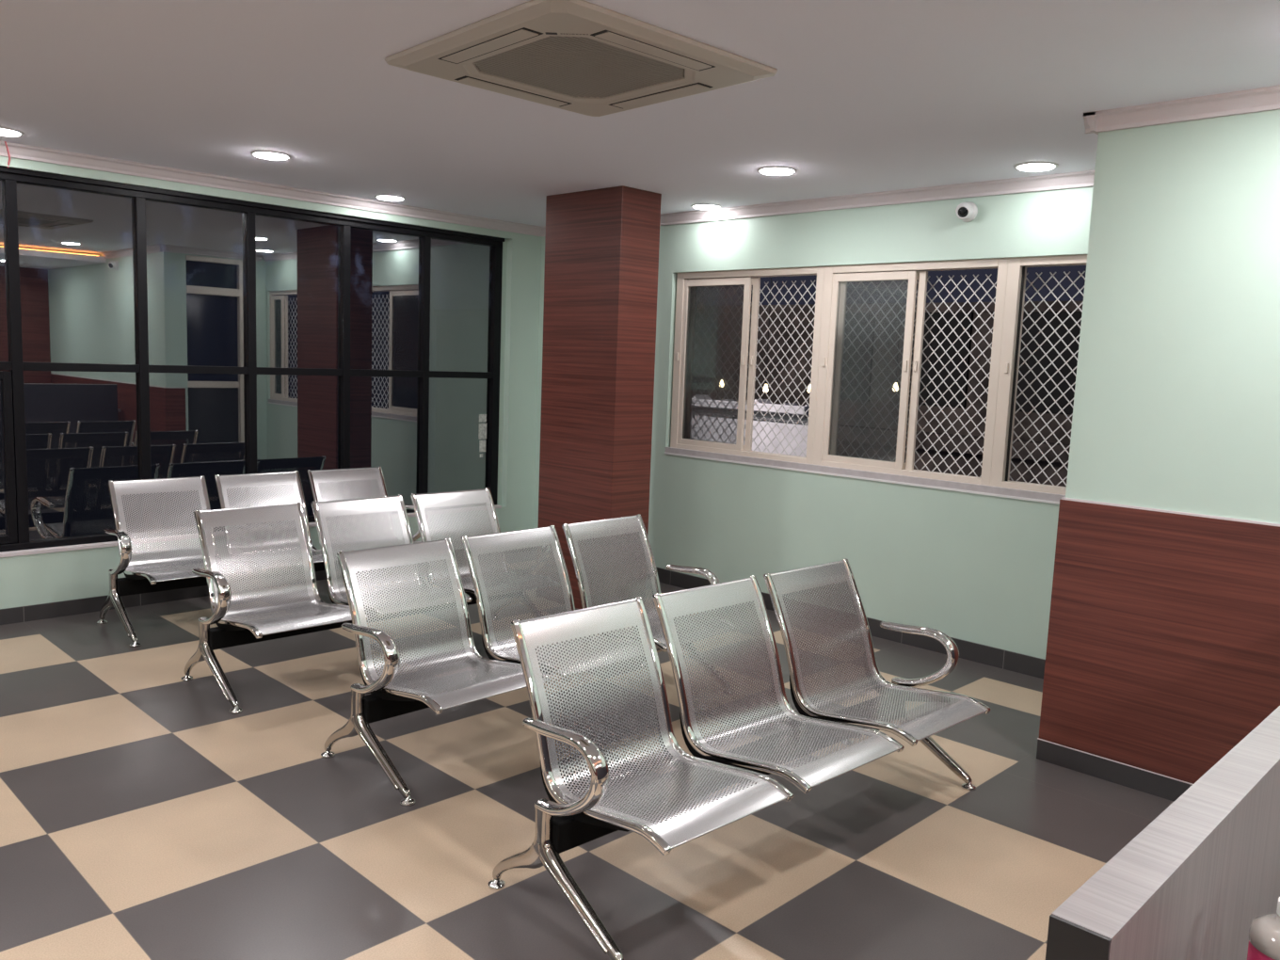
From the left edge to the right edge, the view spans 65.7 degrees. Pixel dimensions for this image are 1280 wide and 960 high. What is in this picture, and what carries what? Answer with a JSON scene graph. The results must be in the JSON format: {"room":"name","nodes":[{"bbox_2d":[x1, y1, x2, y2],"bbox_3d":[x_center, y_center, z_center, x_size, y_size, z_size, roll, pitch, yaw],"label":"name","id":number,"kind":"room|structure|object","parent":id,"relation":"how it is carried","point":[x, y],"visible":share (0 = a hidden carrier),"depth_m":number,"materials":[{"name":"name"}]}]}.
{"room":"hospital interior","nodes":[
{"label":"hospital interior","id":0,"kind":"room"},
{"bbox_2d":[0,156,541,608],"bbox_3d":[-3.783,-0.456,4.899,0.150,2.530,8.330,9,10,44],"label":"wall","id":1,"kind":"structure","parent":0,"point":[59,576],"depth_m":7.44,"materials":[{"name":"green paint"}]},
{"bbox_2d":[0,504,501,557],"bbox_3d":[-3.666,0.421,5.082,0.054,0.020,7.350,9,10,44],"label":"trim","id":2,"kind":"structure","parent":1,"relation":"attached to","point":[312,524],"depth_m":5.59,"materials":[{"name":"grey paint"}]},
{"bbox_2d":[0,165,504,551],"bbox_3d":[-3.664,-0.600,4.995,0.094,2.028,7.350,9,10,44],"label":"window","id":3,"kind":"structure","parent":1,"relation":"in","point":[146,332],"depth_m":6.08,"materials":[{"name":"black metal"}]},
{"bbox_2d":[0,547,532,624],"bbox_3d":[-3.724,0.762,5.038,0.012,0.085,8.168,9,10,44],"label":"baseboard","id":4,"kind":"structure","parent":1,"relation":"attached to","point":[37,612],"depth_m":5.65,"materials":[{"name":"tile"}]},
{"bbox_2d":[0,141,541,236],"bbox_3d":[-3.614,-1.671,4.736,0.045,0.068,8.180,9,10,44],"label":"trim","id":5,"kind":"structure","parent":1,"relation":"attached to","point":[16,151],"depth_m":5.98,"materials":[{"name":"grey paint"}]},
{"bbox_2d":[0,550,1173,959],"bbox_3d":[-0.698,1.337,2.109,8.810,0.120,8.480,9,10,44],"label":"floor","id":6,"kind":"structure","parent":0,"point":[142,817],"depth_m":3.25,"materials":[{"name":"tile"}]},
{"bbox_2d":[96,465,429,647],"bbox_3d":[-2.104,0.380,5.802,1.815,0.783,0.672,-4,10,-44],"label":"bench","id":7,"kind":"object","parent":6,"relation":"on","point":[143,581],"visible":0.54,"depth_m":5.59,"materials":[{"name":"silver metal"}]},
{"bbox_2d":[180,487,559,714],"bbox_3d":[-1.249,0.516,4.952,1.815,0.783,0.672,-5,10,-45],"label":"bench","id":8,"kind":"object","parent":6,"relation":"on","point":[230,632],"visible":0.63,"depth_m":4.77,"materials":[{"name":"silver metal"}]},
{"bbox_2d":[320,513,739,806],"bbox_3d":[-0.357,0.645,4.173,0.672,0.783,1.815,9,9,43],"label":"bench","id":9,"kind":"object","parent":6,"relation":"on","point":[502,673],"visible":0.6,"depth_m":4.00,"materials":[{"name":"silver metal"}]},
{"bbox_2d":[487,558,990,959],"bbox_3d":[0.436,0.787,3.252,1.815,0.783,0.672,-4,9,-43],"label":"bench","id":10,"kind":"object","parent":6,"relation":"on","point":[567,821],"visible":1,"depth_m":3.14,"materials":[{"name":"silver metal"}]},
{"bbox_2d":[1045,705,1279,959],"bbox_3d":[1.413,0.840,2.012,0.054,1.050,2.951,9,10,44],"label":"reception counter","id":11,"kind":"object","parent":6,"relation":"on","point":[1192,885],"depth_m":1.12,"materials":[{"name":"grey laminate"}]},
{"bbox_3d":[1.635,1.011,1.851,0.522,0.768,2.990,9,10,44],"label":"reception desk","id":12,"kind":"object","parent":6,"relation":"on","visible":0},
{"bbox_2d":[1246,896,1279,959],"bbox_3d":[0.683,0.551,1.054,0.072,0.262,0.072,9,10,44],"label":"sanitizer bottle","id":13,"kind":"object","parent":12,"relation":"on","point":[1264,932],"visible":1,"depth_m":1.04,"materials":[{"name":"pink plastic"}]},
{"bbox_2d":[536,185,661,608],"bbox_3d":[-0.274,-0.473,6.160,0.675,2.530,0.325,9,10,44],"label":"pillar","id":14,"kind":"structure","parent":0,"point":[602,245],"depth_m":5.95,"materials":[{"name":"red wood"}]},
{"bbox_2d":[0,0,1279,226],"bbox_3d":[-0.596,-1.292,1.791,8.810,0.120,8.480,9,10,44],"label":"ceiling","id":15,"kind":"structure","parent":0,"point":[863,96],"depth_m":3.73,"materials":[{"name":"white paint"}]},
{"bbox_2d":[4,141,10,168],"bbox_3d":[-3.256,-1.675,5.107,0.020,0.122,0.073,-1,8,-25],"label":"cable","id":16,"kind":"object","parent":15,"relation":"attached to","point":[7,147],"visible":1,"depth_m":5.10,"materials":[{"name":"red plastic"}]},
{"bbox_2d":[0,127,24,136],"bbox_3d":[-3.099,-1.687,4.804,0.198,0.013,0.198,9,10,44],"label":"recessed light","id":17,"kind":"object","parent":15,"relation":"in","point":[8,132],"visible":1,"depth_m":4.80,"materials":[{"name":"white plastic"}]},
{"bbox_2d":[0,128,20,136],"bbox_3d":[-3.099,-1.686,4.804,0.163,0.012,0.163,9,10,44],"label":"diffuser","id":18,"kind":"object","parent":17,"relation":"attached to","point":[3,132],"depth_m":4.80,"materials":[{"name":"white plastic"}]},
{"bbox_2d":[250,150,290,159],"bbox_3d":[-1.918,-1.683,5.152,0.198,0.013,0.198,9,10,44],"label":"recessed light","id":19,"kind":"object","parent":15,"relation":"in","point":[265,154],"visible":1,"depth_m":5.11,"materials":[{"name":"white plastic"}]},
{"bbox_2d":[254,152,287,159],"bbox_3d":[-1.918,-1.683,5.152,0.163,0.012,0.163,9,10,44],"label":"diffuser","id":20,"kind":"object","parent":19,"relation":"attached to","point":[266,155],"depth_m":5.12,"materials":[{"name":"white plastic"}]},
{"bbox_2d":[374,194,405,200],"bbox_3d":[-1.621,-1.827,6.430,0.198,0.013,0.198,9,10,44],"label":"recessed light","id":21,"kind":"object","parent":15,"relation":"in","point":[380,197],"visible":1,"depth_m":6.38,"materials":[{"name":"white plastic"}]},
{"bbox_2d":[377,195,402,200],"bbox_3d":[-1.621,-1.826,6.430,0.163,0.012,0.163,9,10,44],"label":"diffuser","id":22,"kind":"object","parent":21,"relation":"attached to","point":[386,198],"depth_m":6.39,"materials":[{"name":"white plastic"}]},
{"bbox_2d":[384,0,777,116],"bbox_3d":[-0.203,-1.388,3.348,0.952,0.034,0.952,-4,9,-43],"label":"air conditioner","id":23,"kind":"object","parent":15,"relation":"attached to","point":[581,56],"visible":1,"depth_m":3.23,"materials":[{"name":"beige plastic"}]},
{"bbox_2d":[473,36,684,97],"bbox_3d":[-0.203,-1.390,3.348,0.568,0.012,0.568,-4,9,-43],"label":"grille","id":24,"kind":"object","parent":23,"relation":"attached to","point":[567,67],"depth_m":3.33,"materials":[{"name":"grey plastic"}]},
{"bbox_2d":[690,203,721,209],"bbox_3d":[0.423,-1.731,6.293,0.198,0.013,0.198,9,10,44],"label":"recessed light","id":25,"kind":"object","parent":15,"relation":"in","point":[703,206],"visible":1,"depth_m":6.25,"materials":[{"name":"white plastic"}]},
{"bbox_2d":[693,205,719,209],"bbox_3d":[0.423,-1.731,6.294,0.163,0.012,0.163,9,10,44],"label":"diffuser","id":26,"kind":"object","parent":25,"relation":"attached to","point":[703,207],"depth_m":6.26,"materials":[{"name":"white plastic"}]},
{"bbox_2d":[757,166,796,175],"bbox_3d":[0.697,-1.569,5.044,0.198,0.013,0.198,9,10,44],"label":"recessed light","id":27,"kind":"object","parent":15,"relation":"in","point":[771,170],"visible":1,"depth_m":5.00,"materials":[{"name":"white plastic"}]},
{"bbox_2d":[761,168,793,175],"bbox_3d":[0.697,-1.569,5.044,0.163,0.012,0.163,9,10,44],"label":"diffuser","id":28,"kind":"object","parent":27,"relation":"attached to","point":[771,171],"depth_m":5.01,"materials":[{"name":"white plastic"}]},
{"bbox_2d":[1013,161,1058,171],"bbox_3d":[1.877,-1.482,4.697,0.198,0.013,0.198,9,10,44],"label":"recessed light","id":29,"kind":"object","parent":15,"relation":"in","point":[1030,166],"visible":1,"depth_m":4.66,"materials":[{"name":"white plastic"}]},
{"bbox_2d":[1017,163,1055,171],"bbox_3d":[1.877,-1.481,4.697,0.163,0.012,0.163,9,10,44],"label":"diffuser","id":30,"kind":"object","parent":29,"relation":"attached to","point":[1021,167],"depth_m":4.67,"materials":[{"name":"white plastic"}]},
{"bbox_2d":[533,186,1093,659],"bbox_3d":[0.867,-0.444,6.279,4.860,2.530,0.150,9,10,44],"label":"wall","id":31,"kind":"structure","parent":0,"point":[978,568],"depth_m":5.73,"materials":[{"name":"green paint"}]},
{"bbox_2d":[670,266,824,463],"bbox_3d":[0.686,-0.753,6.421,1.189,1.191,0.115,9,10,44],"label":"window","id":32,"kind":"structure","parent":31,"relation":"in","point":[689,284],"depth_m":6.43,"materials":[{"name":"beige metal"}]},
{"bbox_2d":[534,546,1045,678],"bbox_3d":[0.763,0.766,6.367,4.560,0.100,0.012,9,10,44],"label":"baseboard","id":33,"kind":"structure","parent":31,"relation":"attached to","point":[1007,660],"depth_m":5.50,"materials":[{"name":"tile"}]},
{"bbox_2d":[540,170,1094,236],"bbox_3d":[0.846,-1.659,6.062,4.560,0.068,0.045,9,10,44],"label":"trim","id":34,"kind":"structure","parent":31,"relation":"attached to","point":[1079,179],"depth_m":5.50,"materials":[{"name":"grey paint"}]},
{"bbox_2d":[664,447,1065,504],"bbox_3d":[1.294,-0.036,5.804,3.113,0.040,0.034,9,10,44],"label":"trim","id":35,"kind":"structure","parent":31,"relation":"attached to","point":[1038,495],"depth_m":5.70,"materials":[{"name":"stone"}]},
{"bbox_2d":[813,257,1008,485],"bbox_3d":[1.511,-0.623,5.617,1.129,1.191,0.115,9,10,44],"label":"window","id":36,"kind":"structure","parent":31,"relation":"in","point":[837,278],"depth_m":5.61,"materials":[{"name":"beige metal"}]},
{"bbox_2d":[955,201,977,222],"bbox_3d":[1.703,-1.412,5.200,0.104,0.104,0.097,9,10,44],"label":"security camera","id":37,"kind":"object","parent":31,"relation":"attached to","point":[967,212],"visible":1,"depth_m":5.18,"materials":[{"name":"white plastic"}]},
{"bbox_2d":[990,254,1087,495],"bbox_3d":[2.189,-0.517,4.958,0.773,1.191,0.115,9,10,44],"label":"window","id":38,"kind":"structure","parent":31,"relation":"in","point":[1016,272],"depth_m":5.14,"materials":[{"name":"beige metal"}]},
{"bbox_2d":[1009,271,1085,485],"bbox_3d":[2.231,-0.496,4.996,0.680,1.101,0.005,9,10,44],"label":"grille","id":39,"kind":"object","parent":38,"relation":"attached to","point":[1080,274],"depth_m":5.13,"materials":[{"name":"silver metal"}]},
{"bbox_2d":[1065,127,1140,502],"bbox_3d":[2.112,-0.145,4.209,0.150,2.530,1.080,9,10,44],"label":"wall","id":40,"kind":"structure","parent":0,"point":[1116,159],"depth_m":3.76,"materials":[{"name":"green paint"}]},
{"bbox_2d":[1083,112,1098,134],"bbox_3d":[2.057,-1.374,4.095,0.045,0.068,1.075,9,10,44],"label":"trim","id":41,"kind":"structure","parent":40,"relation":"attached to","point":[1092,119],"depth_m":3.71,"materials":[{"name":"grey paint"}]},
{"bbox_2d":[1104,109,1279,524],"bbox_3d":[3.246,0.111,2.458,3.950,2.530,0.150,9,10,44],"label":"wall","id":42,"kind":"structure","parent":0,"point":[1195,428],"depth_m":3.52,"materials":[{"name":"green paint"}]},
{"bbox_2d":[1036,739,1191,801],"bbox_3d":[3.095,1.306,2.723,3.966,0.085,0.206,9,10,44],"label":"baseboard","id":43,"kind":"structure","parent":42,"relation":"attached to","point":[1135,778],"depth_m":3.82,"materials":[{"name":"tile"}]},
{"bbox_2d":[1037,737,1193,784],"bbox_3d":[3.025,1.270,2.645,3.968,0.004,0.004,9,10,44],"label":"trim","id":44,"kind":"structure","parent":42,"relation":"attached to","point":[1037,738],"depth_m":3.80,"materials":[{"name":"grey paint"}]},
{"bbox_2d":[1038,498,1279,783],"bbox_3d":[3.117,0.777,2.659,3.964,0.980,0.204,9,10,44],"label":"wall paneling","id":45,"kind":"structure","parent":42,"relation":"attached to","point":[1162,655],"depth_m":3.67,"materials":[{"name":"red wood"}]},
{"bbox_2d":[1061,496,1279,526],"bbox_3d":[3.139,0.287,2.599,3.960,0.008,0.200,9,10,44],"label":"trim","id":46,"kind":"structure","parent":42,"relation":"attached to","point":[1063,498],"depth_m":3.62,"materials":[{"name":"grey paint"}]},
{"bbox_2d":[1083,85,1279,133],"bbox_3d":[2.319,-1.246,3.123,1.795,0.068,0.045,9,10,44],"label":"trim","id":47,"kind":"structure","parent":42,"relation":"attached to","point":[1262,99],"depth_m":3.49,"materials":[{"name":"grey paint"}]},
{"label":"outside","id":48,"kind":"structure","parent":0,"visible":0},
{"bbox_2d":[693,394,809,456],"bbox_3d":[0.438,0.153,10.909,3.443,2.200,0.380,9,10,44],"label":"parapet","id":49,"kind":"object","parent":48,"point":[768,404],"visible":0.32,"depth_m":9.92,"materials":[{"name":"white"}]},
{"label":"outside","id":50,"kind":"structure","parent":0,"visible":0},
{"bbox_2d":[693,301,1083,486],"bbox_3d":[1.604,0.051,15.366,16.500,5.420,0.800,9,10,44],"label":"building","id":51,"kind":"structure","parent":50,"point":[1043,307],"depth_m":12.89,"materials":[{"name":"black"}]},
{"bbox_2d":[840,312,875,401],"bbox_3d":[2.842,-1.721,13.829,0.900,1.200,0.040,9,10,44],"label":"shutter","id":52,"kind":"object","parent":51,"relation":"hanging from","point":[857,329],"depth_m":13.64,"materials":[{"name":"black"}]},
{"bbox_2d":[908,312,973,407],"bbox_3d":[3.839,-1.565,12.858,0.900,1.200,0.040,9,10,44],"label":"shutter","id":53,"kind":"object","parent":51,"relation":"hanging from","point":[930,322],"depth_m":12.74,"materials":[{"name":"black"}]},
{"bbox_2d":[1015,311,1082,415],"bbox_3d":[4.836,-1.409,11.887,0.900,1.200,0.040,9,10,44],"label":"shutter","id":54,"kind":"object","parent":51,"relation":"hanging from","point":[1041,323],"depth_m":11.82,"materials":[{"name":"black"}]},
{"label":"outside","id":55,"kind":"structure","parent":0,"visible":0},
{"bbox_2d":[719,286,726,387],"bbox_3d":[1.146,-2.218,13.377,0.072,1.935,0.072,9,10,44],"label":"bulb","id":56,"kind":"object","parent":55,"point":[722,384],"visible":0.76,"depth_m":13.44,"materials":[{"name":"beige glass"}]},
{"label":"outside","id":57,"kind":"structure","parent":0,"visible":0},
{"bbox_2d":[763,276,771,392],"bbox_3d":[1.679,-2.104,12.861,0.072,1.935,0.072,9,10,44],"label":"bulb","id":58,"kind":"object","parent":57,"point":[765,387],"visible":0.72,"depth_m":12.91,"materials":[{"name":"beige"}]},
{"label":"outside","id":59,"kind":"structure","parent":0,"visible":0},
{"bbox_2d":[807,274,816,391],"bbox_3d":[2.179,-2.056,12.372,0.072,1.935,0.072,9,10,44],"label":"bulb","id":60,"kind":"object","parent":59,"point":[808,388],"visible":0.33,"depth_m":12.41,"materials":[{"name":"beige"}]},
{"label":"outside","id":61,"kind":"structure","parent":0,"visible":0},
{"bbox_2d":[892,280,903,391],"bbox_3d":[3.036,-1.997,11.531,0.072,1.935,0.072,9,10,44],"label":"bulb","id":62,"kind":"object","parent":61,"point":[895,386],"visible":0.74,"depth_m":11.60,"materials":[{"name":"beige glass"}]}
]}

